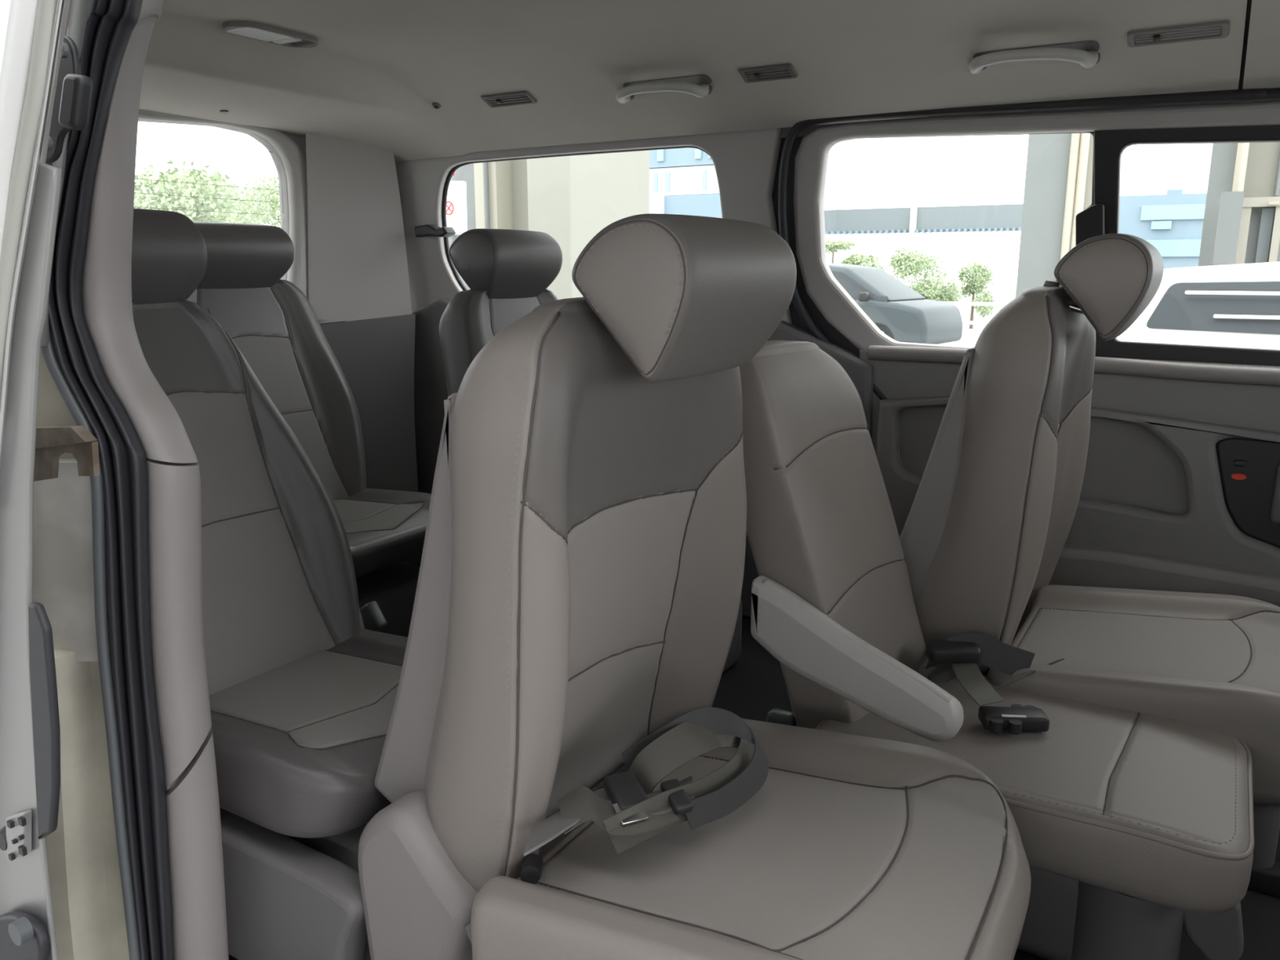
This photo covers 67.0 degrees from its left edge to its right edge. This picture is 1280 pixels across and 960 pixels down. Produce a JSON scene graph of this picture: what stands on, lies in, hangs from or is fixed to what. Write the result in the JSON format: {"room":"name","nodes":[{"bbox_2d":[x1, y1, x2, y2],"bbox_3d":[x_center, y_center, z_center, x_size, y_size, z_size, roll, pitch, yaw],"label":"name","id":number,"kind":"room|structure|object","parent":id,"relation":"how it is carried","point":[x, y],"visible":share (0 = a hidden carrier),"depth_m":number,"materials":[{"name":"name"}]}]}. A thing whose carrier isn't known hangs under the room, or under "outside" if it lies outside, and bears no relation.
{"room":"vehicle interior","nodes":[
{"label":"vehicle interior","id":0,"kind":"room"},
{"bbox_2d":[36,348,76,458],"bbox_3d":[-0.617,-0.090,1.018,0.127,0.169,0.030,2,13,9],"label":"wall","id":1,"kind":"structure","parent":0,"point":[52,411],"depth_m":1.02,"materials":[{"name":"paint"}]},
{"bbox_2d":[32,458,97,661],"bbox_3d":[-0.631,0.092,1.061,0.172,0.242,0.036,4,13,16],"label":"wall","id":2,"kind":"structure","parent":0,"point":[63,580],"depth_m":1.05,"materials":[{"name":"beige metal"}]},
{"bbox_2d":[33,425,99,481],"bbox_3d":[-0.585,-0.025,0.968,0.136,0.066,0.012,7,14,30],"label":"bracket","id":3,"kind":"object","parent":2,"relation":"attached to","point":[51,442],"visible":0.77,"depth_m":0.95,"materials":[{"name":"metal"}]},
{"bbox_2d":[40,0,90,346],"bbox_3d":[-0.537,-0.294,0.907,0.229,0.348,0.070,7,14,30],"label":"wall","id":4,"kind":"structure","parent":0,"point":[79,8],"depth_m":0.84,"materials":[{"name":"beige paint"}]},
{"bbox_2d":[0,0,70,959],"bbox_3d":[-0.970,0.110,1.123,1.330,1.135,0.037,7,14,30],"label":"sliding door","id":5,"kind":"structure","parent":4,"relation":"in","point":[32,32],"depth_m":0.85,"materials":[{"name":"silver metal"}]},
{"bbox_2d":[45,35,92,164],"bbox_3d":[-0.489,-0.319,0.810,0.105,0.098,0.020,7,14,30],"label":"bracket","id":6,"kind":"object","parent":4,"relation":"in","point":[72,101],"depth_m":0.79,"materials":[{"name":"grey plastic"}]},
{"bbox_2d":[40,0,173,959],"bbox_3d":[-0.501,0.077,0.990,0.228,1.286,0.055,7,14,30],"label":"seal","id":7,"kind":"object","parent":4,"relation":"attached to","point":[119,494],"visible":0.88,"depth_m":1.00,"materials":[{"name":"grey rubber"}]},
{"bbox_2d":[82,0,197,462],"bbox_3d":[-0.483,-0.296,0.957,0.222,0.575,0.060,7,14,30],"label":"trim","id":8,"kind":"structure","parent":4,"relation":"attached to","point":[107,298],"depth_m":1.00,"materials":[{"name":"grey plastic"}]},
{"bbox_2d":[44,648,129,959],"bbox_3d":[-0.668,0.456,1.141,0.181,0.551,0.064,3,13,11],"label":"wall","id":9,"kind":"structure","parent":0,"point":[86,885],"depth_m":1.13,"materials":[{"name":"paint"}]},
{"bbox_2d":[146,457,212,786],"bbox_3d":[-0.506,0.160,1.071,0.071,0.381,0.060,7,14,30],"label":"trim","id":10,"kind":"structure","parent":9,"relation":"attached to","point":[174,489],"depth_m":1.05,"materials":[{"name":"grey plastic"}]},
{"bbox_2d":[166,727,228,959],"bbox_3d":[-0.532,0.501,1.162,0.078,0.428,0.060,7,14,30],"label":"trim","id":11,"kind":"structure","parent":9,"relation":"attached to","point":[199,921],"depth_m":1.13,"materials":[{"name":"grey plastic"}]},
{"bbox_2d":[64,0,167,787],"bbox_3d":[-1.168,-0.004,1.486,1.340,1.330,0.040,7,14,30],"label":"wall","id":12,"kind":"structure","parent":0,"point":[71,1],"depth_m":1.05,"materials":[{"name":"grey plastic"}]},
{"bbox_2d":[137,119,341,324],"bbox_3d":[-1.323,-0.320,2.481,0.040,1.420,1.660,7,14,30],"label":"wall","id":13,"kind":"structure","parent":0,"point":[300,140],"depth_m":2.83,"materials":[{"name":"grey plastic"}]},
{"bbox_2d":[133,109,308,300],"bbox_3d":[-1.291,-0.621,2.421,0.062,0.633,1.224,7,14,30],"label":"window","id":14,"kind":"structure","parent":13,"relation":"in","point":[293,157],"depth_m":2.81,"materials":[{"name":"grey glass"}]},
{"bbox_2d":[305,133,412,320],"bbox_3d":[-0.855,-0.748,2.922,0.305,0.555,0.117,-3,13,-11],"label":"trim","id":15,"kind":"structure","parent":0,"point":[358,268],"depth_m":2.88,"materials":[{"name":"grey plastic"}]},
{"bbox_2d":[320,313,422,564],"bbox_3d":[-0.856,-0.116,3.020,0.341,0.790,0.098,-4,13,-17],"label":"wall","id":16,"kind":"structure","parent":0,"point":[375,357],"depth_m":2.96,"materials":[{"name":"grey plastic"}]},
{"bbox_2d":[395,128,874,619],"bbox_3d":[-0.257,-0.322,2.804,1.942,1.285,0.104,7,14,30],"label":"trim panel","id":17,"kind":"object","parent":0,"point":[745,162],"depth_m":2.77,"materials":[{"name":"grey plastic"}]},
{"bbox_2d":[414,224,455,237],"bbox_3d":[-0.608,-0.741,2.878,0.128,0.036,0.055,7,14,30],"label":"guide","id":18,"kind":"object","parent":17,"relation":"attached to","point":[427,230],"visible":1,"depth_m":2.86,"materials":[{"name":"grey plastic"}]},
{"bbox_2d":[441,146,711,290],"bbox_3d":[-0.177,-0.651,2.720,0.977,0.506,0.109,7,14,30],"label":"window","id":19,"kind":"structure","parent":17,"relation":"in","point":[454,169],"depth_m":2.84,"materials":[{"name":"grey rubber"}]},
{"bbox_2d":[541,0,1279,158],"bbox_3d":[0.612,-0.879,2.134,3.500,0.200,0.060,7,14,30],"label":"trim","id":20,"kind":"structure","parent":17,"relation":"attached to","point":[784,131],"depth_m":1.96,"materials":[{"name":"grey plastic"}]},
{"bbox_2d":[772,87,1279,456],"bbox_3d":[1.209,-0.143,1.927,2.106,1.252,0.128,7,14,30],"label":"door seal","id":21,"kind":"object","parent":17,"relation":"attached to","point":[1259,95],"depth_m":2.21,"materials":[{"name":"grey rubber"}]},
{"bbox_2d":[793,101,1279,641],"bbox_3d":[1.244,-0.124,1.916,2.031,1.220,0.154,7,14,30],"label":"door","id":22,"kind":"structure","parent":17,"relation":"in","point":[1180,491],"depth_m":2.03,"materials":[{"name":"grey plastic"}]},
{"bbox_2d":[928,131,1093,209],"bbox_3d":[0.689,-0.521,2.224,0.721,0.564,0.105,7,14,30],"label":"window","id":23,"kind":"structure","parent":22,"relation":"attached to","point":[1090,132],"depth_m":2.02,"materials":[{"name":"grey glass"}]},
{"bbox_2d":[1075,124,1279,365],"bbox_3d":[1.330,-0.434,1.824,0.939,0.525,0.102,7,14,30],"label":"window","id":24,"kind":"structure","parent":22,"relation":"attached to","point":[1102,218],"depth_m":1.97,"materials":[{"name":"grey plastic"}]},
{"bbox_2d":[138,0,1279,161],"bbox_3d":[0.205,-0.735,1.455,3.480,0.199,1.515,7,14,30],"label":"ceiling","id":25,"kind":"structure","parent":0,"point":[376,69],"depth_m":2.03,"materials":[{"name":"fabric"}]},
{"bbox_2d":[219,110,228,113],"bbox_3d":[-1.051,-0.931,2.442,0.020,0.005,0.020,7,14,30],"label":"button","id":26,"kind":"object","parent":25,"relation":"attached to","point":[220,111],"visible":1,"depth_m":2.44,"materials":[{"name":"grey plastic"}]},
{"bbox_2d":[222,20,318,48],"bbox_3d":[-0.777,-0.941,2.041,0.094,0.016,0.218,7,14,30],"label":"recessed light","id":27,"kind":"object","parent":25,"relation":"in","point":[251,29],"visible":1,"depth_m":2.02,"materials":[{"name":"grey plastic"}]},
{"bbox_2d":[272,36,302,44],"bbox_3d":[-0.757,-0.948,2.073,0.070,0.016,0.024,7,14,30],"label":"light","id":28,"kind":"object","parent":27,"relation":"attached to","point":[289,39],"depth_m":2.06,"materials":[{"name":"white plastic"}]},
{"bbox_2d":[431,102,441,108],"bbox_3d":[-0.538,-0.990,2.557,0.026,0.015,0.024,7,14,30],"label":"clip","id":29,"kind":"object","parent":25,"relation":"attached to","point":[436,105],"visible":1,"depth_m":2.55,"materials":[{"name":"grey plastic"}]},
{"bbox_2d":[480,90,537,107],"bbox_3d":[-0.331,-0.964,2.444,0.150,0.028,0.048,7,14,30],"label":"ceiling vent","id":30,"kind":"object","parent":25,"relation":"in","point":[528,98],"visible":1,"depth_m":2.44,"materials":[{"name":"grey plastic"}]},
{"bbox_2d":[615,74,712,103],"bbox_3d":[0.051,-0.898,2.228,0.248,0.047,0.086,7,14,30],"label":"handle","id":31,"kind":"object","parent":25,"relation":"attached to","point":[697,86],"visible":1,"depth_m":2.19,"materials":[{"name":"grey plastic"}]},
{"bbox_2d":[738,63,797,83],"bbox_3d":[0.278,-0.883,2.096,0.125,0.027,0.046,7,14,30],"label":"ceiling vent","id":32,"kind":"object","parent":25,"relation":"in","point":[745,73],"visible":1,"depth_m":2.09,"materials":[{"name":"grey plastic"}]},
{"bbox_2d":[968,40,1100,74],"bbox_3d":[0.746,-0.801,1.842,0.237,0.047,0.082,6,14,27],"label":"handle","id":33,"kind":"object","parent":25,"relation":"attached to","point":[1085,53],"visible":1,"depth_m":1.80,"materials":[{"name":"grey plastic"}]},
{"bbox_2d":[1126,20,1230,47],"bbox_3d":[0.954,-0.793,1.716,0.160,0.025,0.040,7,14,30],"label":"ceiling vent","id":34,"kind":"object","parent":25,"relation":"in","point":[1210,30],"visible":1,"depth_m":1.71,"materials":[{"name":"grey plastic"}]},
{"bbox_2d":[228,564,1279,959],"bbox_3d":[0.208,0.584,1.770,3.600,0.040,1.660,7,14,30],"label":"floor","id":35,"kind":"structure","parent":0,"point":[755,685],"depth_m":2.09,"materials":[{"name":"grey carpet"}]},
{"bbox_2d":[131,208,408,959],"bbox_3d":[-0.529,0.119,1.422,0.675,1.016,0.455,6,14,27],"label":"seat","id":36,"kind":"object","parent":35,"relation":"on","point":[302,695],"visible":0.6,"depth_m":1.44,"materials":[{"name":"grey leather"}]},
{"bbox_2d":[210,628,408,837],"bbox_3d":[-0.464,0.342,1.420,0.459,0.112,0.400,7,14,30],"label":"seat cushion","id":37,"kind":"object","parent":36,"relation":"on","point":[300,718],"depth_m":1.29,"materials":[{"name":"grey leather"}]},
{"bbox_2d":[360,600,386,631],"bbox_3d":[-0.516,0.307,1.773,0.134,0.190,0.025,7,14,30],"label":"buckle","id":38,"kind":"object","parent":36,"relation":"attached to","point":[371,613],"visible":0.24,"depth_m":1.73,"materials":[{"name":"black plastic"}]},
{"bbox_2d":[186,222,431,637],"bbox_3d":[-0.810,-0.089,2.346,0.633,1.046,0.554,7,14,30],"label":"seat","id":39,"kind":"object","parent":35,"relation":"on","point":[272,322],"visible":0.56,"depth_m":2.41,"materials":[{"name":"grey leather"}]},
{"bbox_2d":[344,488,431,577],"bbox_3d":[-0.736,0.118,2.346,0.459,0.112,0.460,7,14,30],"label":"seat cushion","id":40,"kind":"object","parent":39,"relation":"on","point":[384,528],"depth_m":2.27,"materials":[{"name":"grey leather"}]},
{"bbox_2d":[439,228,742,672],"bbox_3d":[-0.111,-0.059,2.232,0.634,1.016,0.483,7,14,30],"label":"seat","id":41,"kind":"object","parent":35,"relation":"on","point":[508,273],"visible":0.2,"depth_m":2.16,"materials":[{"name":"grey leather"}]},
{"bbox_2d":[358,213,1031,959],"bbox_3d":[0.101,0.197,1.145,0.759,0.984,0.636,7,14,30],"label":"seat","id":42,"kind":"object","parent":35,"relation":"on","point":[579,588],"visible":0.91,"depth_m":1.06,"materials":[{"name":"grey leather"}]},
{"bbox_2d":[523,706,768,856],"bbox_3d":[0.009,0.336,1.079,0.331,0.092,0.114,-9,15,-36],"label":"belt","id":43,"kind":"object","parent":42,"relation":"on","point":[628,808],"visible":1,"depth_m":1.08,"materials":[{"name":"grey fabric"}]},
{"bbox_2d":[471,718,1031,959],"bbox_3d":[0.158,0.457,1.091,0.496,0.179,0.510,7,14,30],"label":"seat cushion","id":44,"kind":"object","parent":42,"relation":"on","point":[850,846],"depth_m":1.03,"materials":[{"name":"grey leather"}]},
{"bbox_2d":[739,340,1254,959],"bbox_3d":[0.462,0.225,1.411,0.800,0.814,0.430,7,14,30],"label":"seat","id":45,"kind":"object","parent":35,"relation":"on","point":[1134,828],"visible":0.71,"depth_m":1.35,"materials":[{"name":"grey leather"}]},
{"bbox_2d":[766,708,796,726],"bbox_3d":[0.220,0.384,1.503,0.045,0.050,0.030,7,14,30],"label":"belt buckle","id":46,"kind":"object","parent":45,"relation":"attached to","point":[778,716],"visible":0.48,"depth_m":1.49,"materials":[{"name":"black plastic"}]},
{"bbox_2d":[924,631,1035,683],"bbox_3d":[0.545,0.295,1.554,0.167,0.106,0.060,1,12,2],"label":"belt","id":47,"kind":"object","parent":45,"relation":"on","point":[977,647],"visible":0.88,"depth_m":1.54,"materials":[{"name":"grey plastic"}]},
{"bbox_2d":[951,658,1064,734],"bbox_3d":[0.547,0.308,1.514,0.208,0.049,0.295,7,14,30],"label":"belt","id":48,"kind":"object","parent":45,"relation":"on","point":[1015,718],"visible":0.88,"depth_m":1.40,"materials":[{"name":"grey plastic"}]},
{"bbox_2d":[818,665,1253,913],"bbox_3d":[0.552,0.407,1.389,0.554,0.099,0.387,7,14,30],"label":"seat cushion","id":49,"kind":"object","parent":45,"relation":"on","point":[1157,810],"depth_m":1.23,"materials":[{"name":"grey leather"}]},
{"bbox_2d":[899,233,1279,897],"bbox_3d":[0.820,0.077,1.691,0.744,0.984,0.587,7,14,30],"label":"seat","id":50,"kind":"object","parent":35,"relation":"on","point":[984,535],"visible":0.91,"depth_m":1.57,"materials":[{"name":"grey leather"}]},
{"bbox_2d":[986,585,1279,804],"bbox_3d":[0.897,0.333,1.654,0.496,0.179,0.510,7,14,30],"label":"seat cushion","id":51,"kind":"object","parent":50,"relation":"on","point":[1211,661],"depth_m":1.60,"materials":[{"name":"grey leather"}]},
{"bbox_2d":[910,285,1016,346],"bbox_3d":[0.000,1.494,0.329,160.000,0.100,160.000,7,14,30],"label":"ground","id":52,"kind":"structure","parent":0,"point":[969,338],"depth_m":32.13,"materials":[{"name":"concrete"}]},
{"bbox_2d":[133,158,242,222],"bbox_3d":[-11.305,-5.478,22.847,5.268,3.847,4.803,9,15,35],"label":"tree","id":53,"kind":"object","parent":52,"relation":"on","point":[166,202],"visible":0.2,"depth_m":21.79,"materials":[{"name":"green plant"}]},
{"bbox_2d":[139,204,273,225],"bbox_3d":[-23.680,-12.404,51.841,7.634,4.925,8.340,7,14,30],"label":"tree","id":54,"kind":"object","parent":52,"relation":"on","point":[142,204],"visible":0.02,"depth_m":50.48,"materials":[{"name":"green plant"}]},
{"bbox_2d":[146,173,280,226],"bbox_3d":[-14.040,-8.900,35.686,7.496,5.019,6.520,3,13,14],"label":"tree","id":55,"kind":"object","parent":52,"relation":"on","point":[263,197],"visible":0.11,"depth_m":34.24,"materials":[{"name":"green plant"}]},
{"bbox_2d":[446,180,467,274],"bbox_3d":[-1.873,-1.819,9.752,0.444,2.325,0.094,7,14,30],"label":"sign board","id":56,"kind":"object","parent":52,"relation":"on","point":[456,199],"visible":0.48,"depth_m":9.47,"materials":[{"name":"white"}]},
{"bbox_2d":[448,159,528,289],"bbox_3d":[-2.329,-4.928,11.727,2.466,7.550,0.780,7,14,30],"label":"building","id":57,"kind":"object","parent":52,"relation":"on","point":[496,192],"visible":0.02,"depth_m":11.46,"materials":[{"name":"grey concrete"}]},
{"bbox_2d":[526,150,649,299],"bbox_3d":[-0.508,-4.285,9.850,0.526,7.100,1.526,7,14,30],"label":"building wall","id":58,"kind":"structure","parent":52,"relation":"on","point":[571,199],"depth_m":9.62,"materials":[{"name":"grey"}]},
{"bbox_2d":[649,147,721,217],"bbox_3d":[2.790,-12.676,44.217,5.613,8.730,2.500,7,14,30],"label":"building","id":59,"kind":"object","parent":52,"relation":"on","point":[684,180],"visible":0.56,"depth_m":43.56,"materials":[{"name":"white"}]},
{"bbox_2d":[825,239,857,263],"bbox_3d":[6.942,-7.399,34.779,1.447,2.476,1.440,7,14,30],"label":"tree","id":60,"kind":"object","parent":52,"relation":"on","point":[831,246],"visible":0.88,"depth_m":34.41,"materials":[{"name":"green plant"}]},
{"bbox_2d":[840,253,884,271],"bbox_3d":[6.935,-6.117,30.207,1.401,1.935,1.468,7,14,30],"label":"tree","id":61,"kind":"object","parent":52,"relation":"on","point":[855,259],"visible":0.57,"depth_m":29.77,"materials":[{"name":"green plant"}]},
{"bbox_2d":[827,263,962,344],"bbox_3d":[3.103,-2.929,16.609,4.350,1.549,1.905,9,15,36],"label":"parked car","id":62,"kind":"object","parent":52,"relation":"on","point":[902,313],"visible":0.31,"depth_m":15.32,"materials":[{"name":"grey paint"}]},
{"bbox_2d":[857,292,869,302],"bbox_3d":[3.520,-2.879,15.190,0.140,0.150,0.180,9,15,36],"label":"mirror","id":63,"kind":"object","parent":62,"relation":"attached to","point":[862,296],"depth_m":15.12,"materials":[{"name":"grey plastic"}]},
{"bbox_2d":[824,204,1022,234],"bbox_3d":[13.058,-10.529,45.043,15.173,4.182,3.300,7,14,30],"label":"elevated road","id":64,"kind":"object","parent":52,"relation":"on","point":[1004,217],"visible":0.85,"depth_m":43.30,"materials":[{"name":"grey concrete"}]},
{"bbox_2d":[888,246,964,302],"bbox_3d":[6.971,-4.638,23.386,1.723,1.976,1.738,7,14,30],"label":"tree","id":65,"kind":"object","parent":52,"relation":"on","point":[929,287],"visible":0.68,"depth_m":23.04,"materials":[{"name":"green plant"}]},
{"bbox_2d":[940,299,1008,346],"bbox_3d":[6.531,-2.922,18.043,4.756,0.920,0.070,7,14,30],"label":"railing","id":66,"kind":"object","parent":52,"relation":"on","point":[959,303],"visible":0.18,"depth_m":18.13,"materials":[{"name":"white metal"}]},
{"bbox_2d":[956,259,995,328],"bbox_3d":[8.295,-4.578,23.819,0.902,1.673,0.997,7,14,30],"label":"tree","id":67,"kind":"object","parent":52,"relation":"on","point":[980,277],"visible":0.93,"depth_m":23.64,"materials":[{"name":"green plant"}]},
{"bbox_2d":[1015,133,1071,297],"bbox_3d":[4.418,-4.541,9.964,0.463,7.550,0.900,7,14,30],"label":"concrete column","id":68,"kind":"structure","parent":52,"relation":"on","point":[1047,162],"depth_m":9.97,"materials":[{"name":"grey concrete"}]},
{"bbox_2d":[1060,133,1080,259],"bbox_3d":[4.352,-4.424,9.433,0.084,7.550,0.084,7,14,30],"label":"downpipe","id":69,"kind":"object","parent":68,"relation":"attached to","point":[1075,138],"visible":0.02,"depth_m":9.74,"materials":[{"name":"beige metal"}]},
{"bbox_2d":[1070,133,1090,249],"bbox_3d":[4.428,-4.414,9.388,0.084,7.550,0.084,7,14,30],"label":"downpipe","id":70,"kind":"object","parent":52,"relation":"on","point":[1085,137],"visible":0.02,"depth_m":9.67,"materials":[{"name":"beige metal"}]},
{"bbox_2d":[1070,133,1093,248],"bbox_3d":[4.712,-4.477,9.677,0.347,7.550,0.500,7,14,30],"label":"wall slab","id":71,"kind":"structure","parent":52,"relation":"on","point":[1088,188],"depth_m":9.80,"materials":[{"name":"beige concrete"}]},
{"bbox_2d":[1119,189,1206,269],"bbox_3d":[30.389,-13.598,55.785,5.727,5.564,10.300,7,14,30],"label":"building","id":72,"kind":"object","parent":52,"relation":"on","point":[1172,222],"visible":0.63,"depth_m":51.35,"materials":[{"name":"blue"}]},
{"bbox_2d":[1116,261,1279,349],"bbox_3d":[5.191,-0.503,5.621,4.597,1.529,1.780,7,14,30],"label":"parked car","id":73,"kind":"object","parent":52,"relation":"on","point":[1227,305],"visible":0.29,"depth_m":5.71,"materials":[{"name":"white paint"}]},
{"bbox_2d":[1198,142,1237,266],"bbox_3d":[6.729,-4.743,10.884,0.256,7.550,0.900,7,14,30],"label":"concrete column","id":74,"kind":"structure","parent":52,"relation":"on","point":[1223,160],"depth_m":10.84,"materials":[{"name":"grey concrete"}]},
{"bbox_2d":[1231,142,1249,191],"bbox_3d":[6.588,-5.740,10.094,0.110,5.262,0.110,7,14,30],"label":"downpipe","id":75,"kind":"object","parent":74,"relation":"attached to","point":[1242,149],"visible":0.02,"depth_m":10.57,"materials":[{"name":"beige metal"}]},
{"bbox_2d":[1212,191,1244,265],"bbox_3d":[6.373,-1.984,10.635,0.211,2.267,0.300,7,14,30],"label":"tall cabinet","id":76,"kind":"object","parent":52,"relation":"on","point":[1230,209],"visible":0.36,"depth_m":10.35,"materials":[{"name":"grey"}]},
{"bbox_2d":[1235,142,1279,264],"bbox_3d":[7.795,-4.655,10.484,1.869,7.550,0.700,7,14,30],"label":"building","id":77,"kind":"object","parent":52,"relation":"on","point":[1259,237],"visible":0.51,"depth_m":11.04,"materials":[{"name":"grey"}]},
{"bbox_2d":[1268,200,1279,204],"bbox_3d":[7.117,-3.111,10.853,0.102,0.037,0.050,7,14,30],"label":"light","id":78,"kind":"object","parent":77,"relation":"attached to","point":[1270,202],"depth_m":10.83,"materials":[{"name":"beige"}]},
{"bbox_3d":[12.645,-6.425,26.650,0.156,4.065,0.160,7,14,30],"label":"utility pole","id":79,"kind":"object","parent":52,"relation":"on","visible":0},
{"bbox_2d":[1120,179,1208,182],"bbox_3d":[13.782,-7.932,25.616,2.749,0.108,0.023,7,14,30],"label":"overhead wire","id":80,"kind":"object","parent":79,"relation":"attached to","point":[1206,180],"visible":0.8,"depth_m":25.54,"materials":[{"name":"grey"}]},
{"bbox_2d":[1120,175,1208,177],"bbox_3d":[13.772,-8.050,25.596,2.748,0.114,0.023,7,14,30],"label":"overhead wire","id":81,"kind":"object","parent":79,"relation":"attached to","point":[1190,175],"visible":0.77,"depth_m":25.58,"materials":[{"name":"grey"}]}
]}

